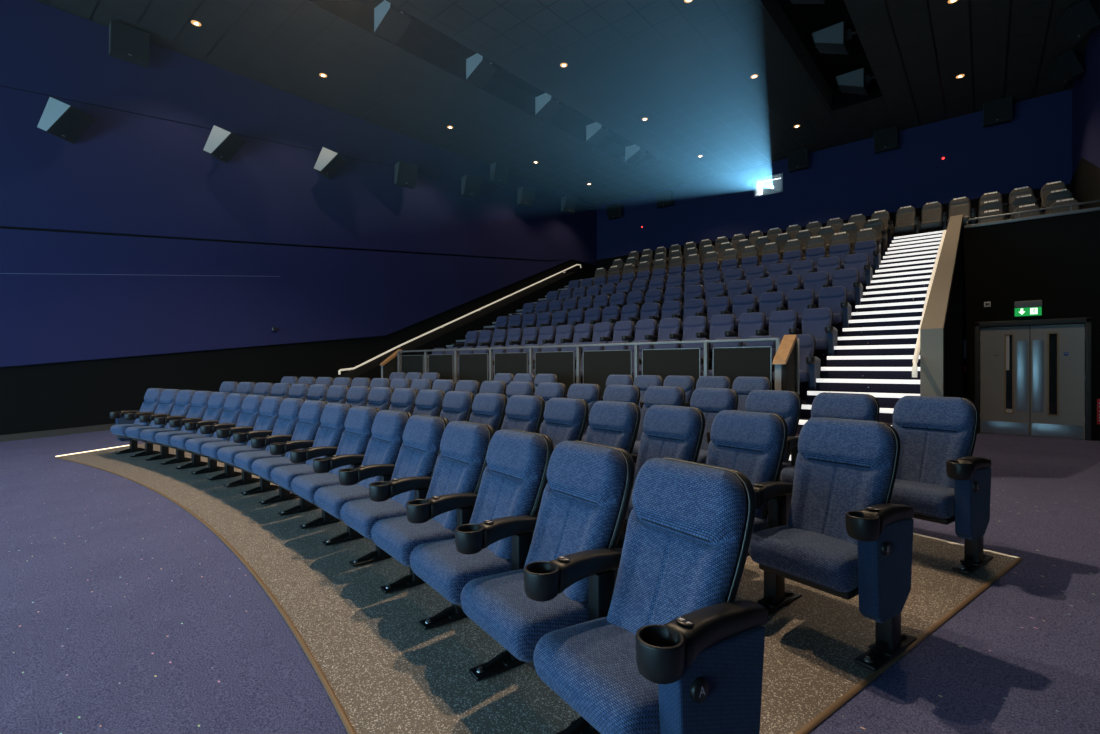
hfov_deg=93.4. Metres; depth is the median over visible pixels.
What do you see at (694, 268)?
chair
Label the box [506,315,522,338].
chair
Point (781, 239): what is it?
leather armchair
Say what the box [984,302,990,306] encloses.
wall plate
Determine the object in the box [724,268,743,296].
chair
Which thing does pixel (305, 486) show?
seat cushion
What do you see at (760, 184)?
wall
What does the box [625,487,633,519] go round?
seat cushion
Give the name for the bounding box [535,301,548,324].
chair
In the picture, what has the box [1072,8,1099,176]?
wall
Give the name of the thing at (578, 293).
chair
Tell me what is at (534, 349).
chair
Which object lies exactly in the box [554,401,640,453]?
chair
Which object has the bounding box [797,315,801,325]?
seat cushion
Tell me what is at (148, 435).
seat cushion
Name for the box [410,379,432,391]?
chair
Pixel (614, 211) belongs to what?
wall speaker
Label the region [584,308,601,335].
chair
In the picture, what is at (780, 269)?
chair
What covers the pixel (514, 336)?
chair
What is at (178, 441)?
seat cushion
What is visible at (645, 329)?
chair
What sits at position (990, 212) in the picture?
leather armchair
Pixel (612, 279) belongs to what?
chair
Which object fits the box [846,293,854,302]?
seat cushion
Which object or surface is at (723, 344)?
chair
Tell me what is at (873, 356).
stairs
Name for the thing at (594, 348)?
chair
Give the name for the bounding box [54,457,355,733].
trim
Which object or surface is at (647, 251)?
leather armchair
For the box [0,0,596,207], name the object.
wall panel
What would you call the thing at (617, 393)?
chair
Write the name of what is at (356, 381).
chair
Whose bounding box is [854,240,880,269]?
chair
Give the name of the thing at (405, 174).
wall speaker
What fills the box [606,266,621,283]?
leather armchair
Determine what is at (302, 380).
chair
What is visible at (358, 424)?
chair
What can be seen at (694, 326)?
chair
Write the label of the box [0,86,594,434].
wall
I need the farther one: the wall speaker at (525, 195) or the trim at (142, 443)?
the wall speaker at (525, 195)
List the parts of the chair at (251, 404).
armrest, foot plate, backrest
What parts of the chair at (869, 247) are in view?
backrest, panel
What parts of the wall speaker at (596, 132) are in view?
panel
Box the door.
[975,317,1091,440]
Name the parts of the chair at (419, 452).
foot plate, armrest, backrest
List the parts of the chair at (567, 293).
backrest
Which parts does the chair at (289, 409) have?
armrest, foot plate, backrest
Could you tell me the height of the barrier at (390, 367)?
1.555 m
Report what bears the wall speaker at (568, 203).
attached to the wall at (82, 393)
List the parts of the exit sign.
sign panel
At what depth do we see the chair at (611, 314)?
12.61 m
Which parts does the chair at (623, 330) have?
backrest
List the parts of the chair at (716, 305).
backrest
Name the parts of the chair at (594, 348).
backrest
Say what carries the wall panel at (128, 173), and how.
attached to the wall at (82, 393)
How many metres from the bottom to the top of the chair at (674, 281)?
0.994 m
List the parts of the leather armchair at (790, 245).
backrest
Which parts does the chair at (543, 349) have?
backrest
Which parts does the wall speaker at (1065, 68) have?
panel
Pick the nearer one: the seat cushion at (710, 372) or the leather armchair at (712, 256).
the seat cushion at (710, 372)
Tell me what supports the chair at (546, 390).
on the floor at (389, 674)
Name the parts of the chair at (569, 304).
backrest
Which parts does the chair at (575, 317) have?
backrest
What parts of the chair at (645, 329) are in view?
backrest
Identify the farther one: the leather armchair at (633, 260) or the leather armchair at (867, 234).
the leather armchair at (633, 260)
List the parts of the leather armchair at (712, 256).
backrest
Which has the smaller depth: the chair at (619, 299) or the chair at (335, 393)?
the chair at (335, 393)
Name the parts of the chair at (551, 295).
backrest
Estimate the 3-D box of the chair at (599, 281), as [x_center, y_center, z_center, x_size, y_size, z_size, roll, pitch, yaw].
[1.579,-2.482,16.928,0.573,0.994,0.581,0,0,40]
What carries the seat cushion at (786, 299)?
on the chair at (786, 283)
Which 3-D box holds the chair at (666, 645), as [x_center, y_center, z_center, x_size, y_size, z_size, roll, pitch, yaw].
[0.300,0.830,1.659,0.583,0.993,0.668,0,0,-34]
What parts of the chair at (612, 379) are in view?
backrest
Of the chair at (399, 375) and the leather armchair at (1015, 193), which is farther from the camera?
the leather armchair at (1015, 193)
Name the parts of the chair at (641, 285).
backrest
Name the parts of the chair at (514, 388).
backrest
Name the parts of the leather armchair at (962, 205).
backrest, armrest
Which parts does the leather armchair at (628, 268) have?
backrest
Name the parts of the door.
kick plate, vision panel, push plate, push plate, vision panel, kick plate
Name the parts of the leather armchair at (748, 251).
backrest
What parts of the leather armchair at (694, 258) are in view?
backrest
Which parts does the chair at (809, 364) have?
backrest, panel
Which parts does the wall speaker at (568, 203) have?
panel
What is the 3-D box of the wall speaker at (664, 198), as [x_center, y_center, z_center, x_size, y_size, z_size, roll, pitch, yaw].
[4.698,-6.810,21.078,0.606,0.580,0.547,0,0,40]
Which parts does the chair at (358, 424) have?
foot plate, armrest, backrest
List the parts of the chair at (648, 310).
backrest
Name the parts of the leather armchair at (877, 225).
backrest, armrest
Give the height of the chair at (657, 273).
0.994 m
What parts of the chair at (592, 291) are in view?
backrest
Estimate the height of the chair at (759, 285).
0.994 m
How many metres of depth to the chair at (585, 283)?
17.35 m
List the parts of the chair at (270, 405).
armrest, foot plate, backrest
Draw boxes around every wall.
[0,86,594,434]
[596,89,1071,259]
[759,178,778,194]
[920,215,962,397]
[963,210,1099,440]
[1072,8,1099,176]
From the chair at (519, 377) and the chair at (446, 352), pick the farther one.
the chair at (446, 352)
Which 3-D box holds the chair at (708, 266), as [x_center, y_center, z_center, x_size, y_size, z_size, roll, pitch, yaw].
[4.475,-2.482,14.498,0.573,0.994,0.581,0,0,40]
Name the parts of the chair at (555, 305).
backrest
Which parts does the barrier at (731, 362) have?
post, infill panel, post, infill panel, post, infill panel, post, infill panel, post, infill panel, post, rail, infill panel, post, infill panel, post, infill panel, post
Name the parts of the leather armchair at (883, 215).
backrest, armrest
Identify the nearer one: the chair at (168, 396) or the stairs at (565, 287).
the chair at (168, 396)
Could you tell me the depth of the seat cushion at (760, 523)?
2.77 m
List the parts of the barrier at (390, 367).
panel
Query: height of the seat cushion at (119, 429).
0.158 m
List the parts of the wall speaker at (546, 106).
panel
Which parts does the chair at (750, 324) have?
backrest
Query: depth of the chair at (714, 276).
13.37 m
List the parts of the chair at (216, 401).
armrest, foot plate, backrest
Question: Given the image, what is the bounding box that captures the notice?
[1097,399,1099,423]
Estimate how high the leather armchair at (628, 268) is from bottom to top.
1.078 m
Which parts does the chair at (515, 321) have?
backrest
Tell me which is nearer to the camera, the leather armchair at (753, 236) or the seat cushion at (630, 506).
the seat cushion at (630, 506)
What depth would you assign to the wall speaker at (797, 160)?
17.66 m
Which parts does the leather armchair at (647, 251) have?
backrest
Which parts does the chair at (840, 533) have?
armrest, foot plate, backrest, foot plate, panel, armrest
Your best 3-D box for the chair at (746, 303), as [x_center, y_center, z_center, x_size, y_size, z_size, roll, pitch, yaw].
[3.901,-0.989,10.454,0.573,0.994,0.581,0,0,40]
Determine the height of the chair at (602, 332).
0.994 m
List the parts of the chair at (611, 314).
backrest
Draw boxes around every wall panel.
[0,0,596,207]
[0,86,596,263]
[0,228,595,366]
[333,272,594,380]
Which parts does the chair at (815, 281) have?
backrest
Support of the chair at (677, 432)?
on the floor at (389, 674)
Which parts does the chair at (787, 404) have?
backrest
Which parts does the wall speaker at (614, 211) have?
panel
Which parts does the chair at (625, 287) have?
backrest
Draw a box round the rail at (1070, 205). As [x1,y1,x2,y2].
[966,200,1099,224]
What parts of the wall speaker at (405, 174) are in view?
panel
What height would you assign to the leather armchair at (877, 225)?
1.078 m
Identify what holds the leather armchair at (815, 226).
on the floor at (821, 354)
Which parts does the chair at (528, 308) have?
backrest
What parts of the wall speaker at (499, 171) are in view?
panel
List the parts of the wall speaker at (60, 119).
panel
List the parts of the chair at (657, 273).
backrest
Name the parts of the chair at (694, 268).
backrest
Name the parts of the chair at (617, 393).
backrest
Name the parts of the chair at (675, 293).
backrest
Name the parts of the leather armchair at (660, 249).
backrest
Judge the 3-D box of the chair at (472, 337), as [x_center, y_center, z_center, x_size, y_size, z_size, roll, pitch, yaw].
[-2.257,-0.492,14.112,0.668,0.994,0.568,0,0,40]
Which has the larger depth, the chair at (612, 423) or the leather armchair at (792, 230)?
the leather armchair at (792, 230)
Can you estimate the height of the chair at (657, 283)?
0.994 m
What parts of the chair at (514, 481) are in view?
foot plate, armrest, backrest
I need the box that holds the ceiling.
[35,0,1099,204]
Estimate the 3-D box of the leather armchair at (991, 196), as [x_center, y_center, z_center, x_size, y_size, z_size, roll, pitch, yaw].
[11.423,-4.017,13.340,0.602,1.078,0.564,0,0,40]
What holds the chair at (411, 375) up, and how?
on the floor at (122, 612)
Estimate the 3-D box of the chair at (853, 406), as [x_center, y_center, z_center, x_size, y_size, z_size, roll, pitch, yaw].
[2.016,0.693,3.824,0.596,0.993,0.573,0,0,-36]
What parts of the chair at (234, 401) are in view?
foot plate, armrest, backrest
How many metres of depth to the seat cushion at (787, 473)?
3.75 m
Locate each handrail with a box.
[338,264,580,374]
[912,230,945,376]
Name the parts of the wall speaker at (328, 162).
panel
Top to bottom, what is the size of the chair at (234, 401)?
0.993 m
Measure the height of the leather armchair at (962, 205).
1.078 m
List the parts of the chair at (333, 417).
armrest, foot plate, backrest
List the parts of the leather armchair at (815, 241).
backrest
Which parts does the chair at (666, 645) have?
foot plate, armrest, backrest, panel, armrest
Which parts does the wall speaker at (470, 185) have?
panel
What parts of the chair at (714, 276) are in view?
backrest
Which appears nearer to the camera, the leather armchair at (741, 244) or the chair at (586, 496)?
the chair at (586, 496)
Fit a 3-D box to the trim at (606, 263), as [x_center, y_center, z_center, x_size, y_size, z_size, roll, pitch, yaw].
[7.969,-3.520,18.684,15.370,2.700,0.050,0,0,40]
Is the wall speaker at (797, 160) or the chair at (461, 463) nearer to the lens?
the chair at (461, 463)
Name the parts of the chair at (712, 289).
backrest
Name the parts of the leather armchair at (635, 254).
backrest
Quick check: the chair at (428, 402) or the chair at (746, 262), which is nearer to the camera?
the chair at (428, 402)
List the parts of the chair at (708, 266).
backrest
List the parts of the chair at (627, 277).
backrest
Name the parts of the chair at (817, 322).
backrest, panel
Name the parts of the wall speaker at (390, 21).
panel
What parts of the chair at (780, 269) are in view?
backrest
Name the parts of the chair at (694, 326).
backrest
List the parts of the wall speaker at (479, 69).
panel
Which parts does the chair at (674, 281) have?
backrest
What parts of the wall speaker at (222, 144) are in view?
panel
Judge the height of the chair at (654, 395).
0.993 m
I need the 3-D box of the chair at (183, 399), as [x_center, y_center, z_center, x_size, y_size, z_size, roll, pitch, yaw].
[-5.417,0.830,7.359,0.573,0.993,0.596,0,0,34]
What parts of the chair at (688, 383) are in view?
backrest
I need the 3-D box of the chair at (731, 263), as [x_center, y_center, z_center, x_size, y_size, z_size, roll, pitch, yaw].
[4.888,-2.482,14.151,0.573,0.994,0.581,0,0,40]
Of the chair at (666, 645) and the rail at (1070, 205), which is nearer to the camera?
the chair at (666, 645)
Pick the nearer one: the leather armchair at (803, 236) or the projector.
the leather armchair at (803, 236)
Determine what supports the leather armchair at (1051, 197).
on the floor
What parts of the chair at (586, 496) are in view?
foot plate, armrest, backrest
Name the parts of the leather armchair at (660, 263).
backrest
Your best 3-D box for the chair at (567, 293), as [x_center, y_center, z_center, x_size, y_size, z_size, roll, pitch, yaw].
[0.423,-1.984,16.390,0.573,0.994,0.581,0,0,40]
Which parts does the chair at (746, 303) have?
backrest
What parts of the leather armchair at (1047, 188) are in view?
backrest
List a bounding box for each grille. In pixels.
[48,107,95,142]
[212,134,244,161]
[322,154,345,177]
[391,4,411,19]
[483,57,497,68]
[494,162,508,182]
[552,97,562,105]
[564,196,577,211]
[1045,58,1072,86]
[1055,9,1088,44]
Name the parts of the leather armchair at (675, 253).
backrest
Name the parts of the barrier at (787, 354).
post, panel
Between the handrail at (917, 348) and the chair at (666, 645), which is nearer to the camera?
the chair at (666, 645)
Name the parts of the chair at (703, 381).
backrest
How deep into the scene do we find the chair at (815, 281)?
10.73 m
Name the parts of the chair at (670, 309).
backrest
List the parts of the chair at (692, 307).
backrest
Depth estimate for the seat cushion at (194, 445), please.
6.16 m
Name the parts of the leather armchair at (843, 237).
backrest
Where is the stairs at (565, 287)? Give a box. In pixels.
[446,278,593,348]
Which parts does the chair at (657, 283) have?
backrest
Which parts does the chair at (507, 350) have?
backrest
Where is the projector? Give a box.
[762,178,780,193]
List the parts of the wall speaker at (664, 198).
panel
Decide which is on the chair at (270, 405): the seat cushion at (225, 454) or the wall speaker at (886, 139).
the seat cushion at (225, 454)
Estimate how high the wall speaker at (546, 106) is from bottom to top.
0.500 m
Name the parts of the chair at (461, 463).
foot plate, armrest, backrest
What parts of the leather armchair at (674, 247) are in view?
backrest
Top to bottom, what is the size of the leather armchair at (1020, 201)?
1.078 m
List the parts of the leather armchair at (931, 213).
backrest, armrest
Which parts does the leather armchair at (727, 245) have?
backrest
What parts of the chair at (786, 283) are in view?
backrest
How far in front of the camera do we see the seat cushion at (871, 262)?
11.78 m
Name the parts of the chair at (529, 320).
backrest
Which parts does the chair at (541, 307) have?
backrest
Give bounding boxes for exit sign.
[1014,300,1041,315]
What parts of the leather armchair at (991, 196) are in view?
backrest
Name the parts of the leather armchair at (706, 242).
backrest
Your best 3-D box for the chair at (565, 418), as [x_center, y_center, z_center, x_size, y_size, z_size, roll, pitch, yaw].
[-0.062,0.762,4.296,0.596,0.993,0.573,0,0,-40]
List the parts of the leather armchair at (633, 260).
backrest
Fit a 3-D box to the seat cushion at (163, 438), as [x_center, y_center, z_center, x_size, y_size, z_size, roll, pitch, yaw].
[-4.979,0.946,6.963,0.460,0.158,0.439,0,0,36]
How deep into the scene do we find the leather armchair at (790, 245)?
14.41 m
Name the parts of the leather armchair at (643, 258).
backrest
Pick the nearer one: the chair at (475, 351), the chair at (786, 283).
the chair at (786, 283)
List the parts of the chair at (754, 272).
backrest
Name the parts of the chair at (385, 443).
foot plate, armrest, backrest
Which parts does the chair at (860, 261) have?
backrest, panel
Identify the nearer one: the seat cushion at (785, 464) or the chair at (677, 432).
the chair at (677, 432)
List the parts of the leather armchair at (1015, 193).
backrest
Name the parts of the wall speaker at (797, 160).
panel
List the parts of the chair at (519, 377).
backrest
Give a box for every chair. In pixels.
[109,388,163,453]
[124,389,179,456]
[139,390,196,460]
[154,391,212,464]
[169,392,229,468]
[184,393,248,474]
[200,394,265,480]
[216,396,284,486]
[219,381,238,392]
[233,398,306,494]
[236,382,255,394]
[251,400,328,504]
[253,382,273,395]
[270,403,352,515]
[271,383,291,397]
[281,376,298,383]
[288,384,310,398]
[290,406,380,528]
[297,377,315,384]
[306,384,329,400]
[313,410,411,545]
[315,377,333,385]
[325,385,349,403]
[333,377,351,386]
[338,415,448,566]
[345,386,370,405]
[351,378,370,386]
[366,387,393,409]
[369,421,494,593]
[370,378,390,388]
[389,372,405,380]
[389,378,410,389]
[389,388,418,414]
[405,372,422,382]
[406,429,553,629]
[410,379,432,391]
[413,389,444,416]
[422,373,439,382]
[432,348,444,354]
[432,379,455,393]
[440,391,474,421]
[445,347,458,355]
[452,331,479,348]
[455,380,479,395]
[455,440,634,681]
[458,347,473,375]
[469,393,507,430]
[472,381,505,411]
[474,346,488,354]
[477,330,492,347]
[479,373,513,392]
[484,316,508,342]
[488,329,507,355]
[488,346,505,376]
[493,345,522,375]
[495,395,544,432]
[501,382,534,428]
[505,328,522,352]
[505,373,534,395]
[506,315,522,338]
[512,303,535,326]
[521,313,536,338]
[521,327,538,345]
[523,344,540,373]
[524,457,767,733]
[533,344,560,374]
[534,374,557,395]
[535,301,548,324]
[535,382,565,433]
[536,291,558,311]
[536,312,551,336]
[537,326,555,351]
[540,398,588,445]
[542,383,600,434]
[548,300,562,323]
[551,311,567,336]
[554,325,573,349]
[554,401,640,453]
[559,280,580,297]
[559,289,572,310]
[561,343,581,382]
[563,298,577,322]
[567,309,584,335]
[572,287,585,309]
[573,323,592,353]
[575,342,603,377]
[578,296,592,320]
[581,278,593,296]
[581,385,640,441]
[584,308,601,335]
[586,286,600,307]
[592,322,612,343]
[593,295,609,319]
[593,306,619,334]
[594,276,606,294]
[600,375,633,400]
[601,284,615,306]
[602,293,626,318]
[604,321,634,349]
[605,341,627,349]
[607,274,620,288]
[609,282,631,304]
[612,304,639,336]
[615,272,635,293]
[616,405,704,547]
[620,291,643,318]
[625,280,647,303]
[627,319,657,349]
[629,340,652,378]
[630,270,650,291]
[632,386,685,454]
[633,302,660,340]
[633,375,662,412]
[639,289,663,316]
[640,375,695,408]
[643,278,664,302]
[647,268,666,290]
[653,318,682,348]
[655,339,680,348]
[656,301,682,340]
[659,287,683,314]
[662,276,683,300]
[664,266,684,289]
[681,273,703,299]
[681,285,704,313]
[681,299,706,330]
[681,316,708,347]
[682,264,700,287]
[683,338,711,375]
[684,376,730,406]
[690,388,738,463]
[701,261,719,285]
[703,271,722,298]
[703,337,742,375]
[704,282,726,312]
[706,390,801,481]
[706,410,787,555]
[707,296,731,329]
[709,314,737,351]
[721,259,738,282]
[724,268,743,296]
[728,280,749,310]
[732,294,758,328]
[732,376,770,410]
[738,312,768,346]
[741,256,758,279]
[746,265,765,293]
[746,336,775,389]
[749,417,916,671]
[752,277,774,308]
[759,291,786,326]
[761,253,779,277]
[768,263,789,291]
[769,310,801,340]
[773,334,820,390]
[777,274,801,306]
[780,392,879,498]
[783,250,802,274]
[788,289,817,325]
[792,260,813,288]
[802,308,837,355]
[804,271,830,304]
[805,247,825,271]
[817,256,841,286]
[818,286,851,327]
[829,244,850,268]
[832,268,862,305]
[844,253,872,285]
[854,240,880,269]
[890,396,992,573]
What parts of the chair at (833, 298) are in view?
backrest, panel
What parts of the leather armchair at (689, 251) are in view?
backrest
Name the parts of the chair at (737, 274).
backrest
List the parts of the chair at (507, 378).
backrest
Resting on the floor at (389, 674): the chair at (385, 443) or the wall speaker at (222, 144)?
the chair at (385, 443)
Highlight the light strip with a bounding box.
[55,445,128,456]
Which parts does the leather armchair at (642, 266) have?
backrest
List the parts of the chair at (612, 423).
backrest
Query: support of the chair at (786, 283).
on the floor at (821, 354)
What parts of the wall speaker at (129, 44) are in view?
panel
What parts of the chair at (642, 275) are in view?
backrest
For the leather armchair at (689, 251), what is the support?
on the floor at (821, 354)
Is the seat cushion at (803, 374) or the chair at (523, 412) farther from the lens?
the seat cushion at (803, 374)
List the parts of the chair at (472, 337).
backrest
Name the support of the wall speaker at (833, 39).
hanging from the ceiling
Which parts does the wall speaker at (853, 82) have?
panel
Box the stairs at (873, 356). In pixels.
[788,230,943,461]
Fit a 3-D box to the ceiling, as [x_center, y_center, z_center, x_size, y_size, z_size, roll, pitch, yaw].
[-0.072,-7.223,9.101,15.570,1.241,25.250,0,0,40]
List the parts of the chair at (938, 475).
backrest, foot plate, panel, armrest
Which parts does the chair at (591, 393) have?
backrest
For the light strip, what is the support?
on the floor at (122, 612)
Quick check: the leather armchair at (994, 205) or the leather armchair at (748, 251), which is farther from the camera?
the leather armchair at (748, 251)
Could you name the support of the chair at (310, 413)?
on the floor at (389, 674)
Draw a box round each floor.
[0,430,1099,733]
[58,444,1015,733]
[458,238,892,403]
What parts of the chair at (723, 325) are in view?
backrest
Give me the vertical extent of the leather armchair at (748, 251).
1.078 m
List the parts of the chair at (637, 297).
backrest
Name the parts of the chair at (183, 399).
armrest, foot plate, backrest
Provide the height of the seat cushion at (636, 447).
0.158 m
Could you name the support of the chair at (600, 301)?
on the floor at (821, 354)
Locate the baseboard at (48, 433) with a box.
[0,423,115,441]
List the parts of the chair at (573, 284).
backrest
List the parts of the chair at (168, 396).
armrest, foot plate, backrest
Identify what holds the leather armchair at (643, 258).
on the floor at (821, 354)
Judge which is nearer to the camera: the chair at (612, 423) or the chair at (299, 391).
the chair at (612, 423)
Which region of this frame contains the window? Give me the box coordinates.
[754,173,782,197]
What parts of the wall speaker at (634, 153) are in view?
panel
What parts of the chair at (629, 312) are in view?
backrest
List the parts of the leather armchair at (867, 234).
backrest, armrest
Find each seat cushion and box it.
[110,424,145,436]
[125,426,158,438]
[140,428,177,441]
[155,431,193,445]
[170,434,210,449]
[185,437,226,453]
[201,441,244,459]
[217,446,262,465]
[234,451,281,472]
[251,457,302,480]
[270,464,316,490]
[291,473,339,503]
[314,484,369,519]
[340,498,406,539]
[371,515,454,566]
[410,538,511,604]
[460,569,588,661]
[533,616,659,733]
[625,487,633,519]
[632,369,641,378]
[632,440,639,454]
[697,449,707,463]
[703,370,712,375]
[735,319,738,328]
[749,525,857,591]
[752,517,767,533]
[755,300,759,308]
[765,317,768,326]
[773,370,808,381]
[778,462,790,480]
[780,466,794,482]
[784,298,787,306]
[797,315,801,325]
[814,295,818,304]
[815,339,826,348]
[832,313,842,323]
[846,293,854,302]
[858,275,865,284]
[868,260,874,268]
[877,238,882,246]
[890,479,954,518]
[893,224,915,234]
[919,220,942,231]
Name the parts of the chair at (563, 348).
backrest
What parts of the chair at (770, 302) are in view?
backrest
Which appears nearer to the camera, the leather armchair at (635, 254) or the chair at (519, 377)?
the chair at (519, 377)
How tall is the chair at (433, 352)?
0.994 m
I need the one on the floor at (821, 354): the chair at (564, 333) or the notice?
the chair at (564, 333)
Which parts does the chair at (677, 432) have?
foot plate, armrest, backrest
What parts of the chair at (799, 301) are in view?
backrest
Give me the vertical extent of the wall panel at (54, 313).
5.422 m
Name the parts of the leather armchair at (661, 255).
backrest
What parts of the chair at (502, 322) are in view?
backrest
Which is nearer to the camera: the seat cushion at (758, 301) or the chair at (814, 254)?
the seat cushion at (758, 301)
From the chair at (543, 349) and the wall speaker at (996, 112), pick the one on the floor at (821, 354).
the chair at (543, 349)
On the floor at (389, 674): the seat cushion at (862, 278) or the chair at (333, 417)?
the chair at (333, 417)
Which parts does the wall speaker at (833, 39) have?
panel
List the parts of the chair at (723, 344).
backrest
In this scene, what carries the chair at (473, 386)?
on the floor at (389, 674)
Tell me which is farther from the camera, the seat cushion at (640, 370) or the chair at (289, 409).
the seat cushion at (640, 370)
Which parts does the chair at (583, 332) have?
backrest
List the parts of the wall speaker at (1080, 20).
panel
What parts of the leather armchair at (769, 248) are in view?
backrest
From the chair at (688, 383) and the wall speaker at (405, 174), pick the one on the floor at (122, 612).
the chair at (688, 383)
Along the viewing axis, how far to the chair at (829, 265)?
11.61 m
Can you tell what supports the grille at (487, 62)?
attached to the wall speaker at (479, 69)
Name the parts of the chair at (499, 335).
backrest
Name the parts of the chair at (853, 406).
armrest, backrest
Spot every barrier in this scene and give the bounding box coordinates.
[379,349,401,377]
[397,338,780,395]
[772,335,798,393]
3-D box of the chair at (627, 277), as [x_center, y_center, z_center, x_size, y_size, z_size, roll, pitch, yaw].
[2.406,-2.482,16.234,0.573,0.994,0.581,0,0,40]
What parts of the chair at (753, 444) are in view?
backrest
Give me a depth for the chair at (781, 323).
8.96 m
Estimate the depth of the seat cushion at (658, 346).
9.15 m
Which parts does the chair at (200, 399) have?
armrest, foot plate, backrest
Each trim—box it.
[0,273,279,276]
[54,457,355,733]
[58,443,144,456]
[595,183,1070,270]
[794,558,1022,733]
[913,533,1019,557]
[964,207,1099,227]
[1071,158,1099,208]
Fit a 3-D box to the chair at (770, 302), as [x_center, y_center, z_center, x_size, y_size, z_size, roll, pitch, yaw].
[4.315,-0.989,10.107,0.573,0.994,0.581,0,0,40]
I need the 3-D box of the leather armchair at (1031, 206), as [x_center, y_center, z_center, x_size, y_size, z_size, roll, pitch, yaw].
[10.391,-3.022,11.191,0.602,1.078,0.564,0,0,40]
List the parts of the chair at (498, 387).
backrest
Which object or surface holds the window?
in the wall at (1033, 150)
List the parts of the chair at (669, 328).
backrest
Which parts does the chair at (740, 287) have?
backrest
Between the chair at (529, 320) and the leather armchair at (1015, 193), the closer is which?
the leather armchair at (1015, 193)
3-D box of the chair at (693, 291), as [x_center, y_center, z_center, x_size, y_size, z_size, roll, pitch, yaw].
[3.403,-1.487,12.381,0.573,0.994,0.581,0,0,40]
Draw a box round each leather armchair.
[593,268,605,285]
[606,259,622,279]
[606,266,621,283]
[620,257,637,277]
[620,263,636,282]
[623,251,639,266]
[635,255,652,275]
[635,261,651,280]
[637,249,653,267]
[650,252,667,273]
[650,259,667,279]
[651,246,667,265]
[666,244,682,263]
[666,250,683,271]
[666,256,684,278]
[682,242,695,261]
[683,247,697,268]
[683,254,702,276]
[698,239,711,260]
[700,245,714,266]
[700,251,720,273]
[715,236,727,252]
[718,242,732,266]
[719,248,740,270]
[732,234,744,248]
[736,239,750,262]
[738,245,760,267]
[749,231,762,245]
[755,236,770,259]
[758,242,782,265]
[767,228,781,242]
[775,233,790,256]
[780,239,804,262]
[786,224,801,239]
[795,230,812,253]
[802,235,828,259]
[806,221,821,235]
[817,226,834,250]
[826,218,842,232]
[826,232,853,257]
[840,222,858,246]
[848,214,865,229]
[852,228,880,254]
[864,218,887,248]
[871,210,892,237]
[893,206,919,234]
[919,201,946,231]
[947,197,975,226]
[978,192,1008,216]
[978,209,1004,223]
[979,200,1010,219]
[1009,186,1041,218]
[1011,194,1045,218]
[1012,204,1041,218]
[1040,181,1075,206]
[1044,189,1082,213]
[1049,198,1079,213]
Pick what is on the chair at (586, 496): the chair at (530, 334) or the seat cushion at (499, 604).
the seat cushion at (499, 604)
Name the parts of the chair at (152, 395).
panel, armrest, foot plate, backrest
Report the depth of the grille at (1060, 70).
12.10 m
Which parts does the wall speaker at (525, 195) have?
panel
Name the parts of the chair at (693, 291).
backrest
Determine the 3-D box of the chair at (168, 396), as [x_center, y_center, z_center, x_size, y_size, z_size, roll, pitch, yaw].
[-5.865,0.830,7.657,0.573,0.993,0.596,0,0,33]
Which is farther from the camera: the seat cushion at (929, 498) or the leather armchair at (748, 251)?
the leather armchair at (748, 251)
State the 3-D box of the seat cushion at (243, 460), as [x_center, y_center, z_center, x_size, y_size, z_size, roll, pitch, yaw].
[-2.906,0.946,5.265,0.460,0.158,0.439,0,0,43]
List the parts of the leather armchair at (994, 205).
backrest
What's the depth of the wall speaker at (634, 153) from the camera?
17.89 m
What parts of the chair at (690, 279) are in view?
backrest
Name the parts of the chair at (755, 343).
backrest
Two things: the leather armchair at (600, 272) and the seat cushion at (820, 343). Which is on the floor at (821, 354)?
the leather armchair at (600, 272)
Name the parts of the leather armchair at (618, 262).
backrest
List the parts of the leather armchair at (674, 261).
backrest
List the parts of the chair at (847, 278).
backrest, panel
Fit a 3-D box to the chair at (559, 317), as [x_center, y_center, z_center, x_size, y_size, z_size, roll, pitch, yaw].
[0.178,-0.989,13.578,0.573,0.994,0.581,0,0,40]
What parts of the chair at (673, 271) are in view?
backrest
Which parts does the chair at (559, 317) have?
backrest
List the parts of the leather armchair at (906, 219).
backrest, armrest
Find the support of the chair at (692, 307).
on the floor at (821, 354)
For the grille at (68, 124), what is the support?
attached to the wall speaker at (60, 119)
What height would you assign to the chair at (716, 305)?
0.994 m
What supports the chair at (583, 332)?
on the floor at (821, 354)
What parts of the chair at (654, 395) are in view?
backrest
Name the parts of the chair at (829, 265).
backrest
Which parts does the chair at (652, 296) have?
backrest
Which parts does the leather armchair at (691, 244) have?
backrest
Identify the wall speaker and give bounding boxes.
[37,96,96,143]
[109,20,149,67]
[203,125,245,162]
[313,147,346,178]
[374,0,411,43]
[394,161,417,188]
[461,174,481,197]
[466,53,498,88]
[490,161,509,184]
[517,186,535,206]
[534,93,562,121]
[561,195,577,213]
[584,122,610,146]
[606,203,621,219]
[623,144,647,165]
[656,189,672,207]
[787,149,808,171]
[790,0,824,3]
[811,21,856,54]
[835,68,874,94]
[873,126,897,153]
[983,97,1011,127]
[1045,50,1084,87]
[1055,0,1099,45]
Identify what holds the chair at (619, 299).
on the floor at (821, 354)
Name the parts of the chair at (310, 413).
armrest, foot plate, backrest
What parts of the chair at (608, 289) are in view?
backrest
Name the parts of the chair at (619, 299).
backrest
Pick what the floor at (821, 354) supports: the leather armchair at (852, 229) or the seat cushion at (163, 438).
the leather armchair at (852, 229)
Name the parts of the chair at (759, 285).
backrest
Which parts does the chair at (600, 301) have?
backrest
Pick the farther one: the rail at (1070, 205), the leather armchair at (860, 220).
the leather armchair at (860, 220)
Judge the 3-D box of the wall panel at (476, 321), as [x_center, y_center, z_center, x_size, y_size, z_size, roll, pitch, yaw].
[-1.954,-1.145,17.989,1.020,5.350,13.850,0,0,40]
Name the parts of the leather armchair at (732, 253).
backrest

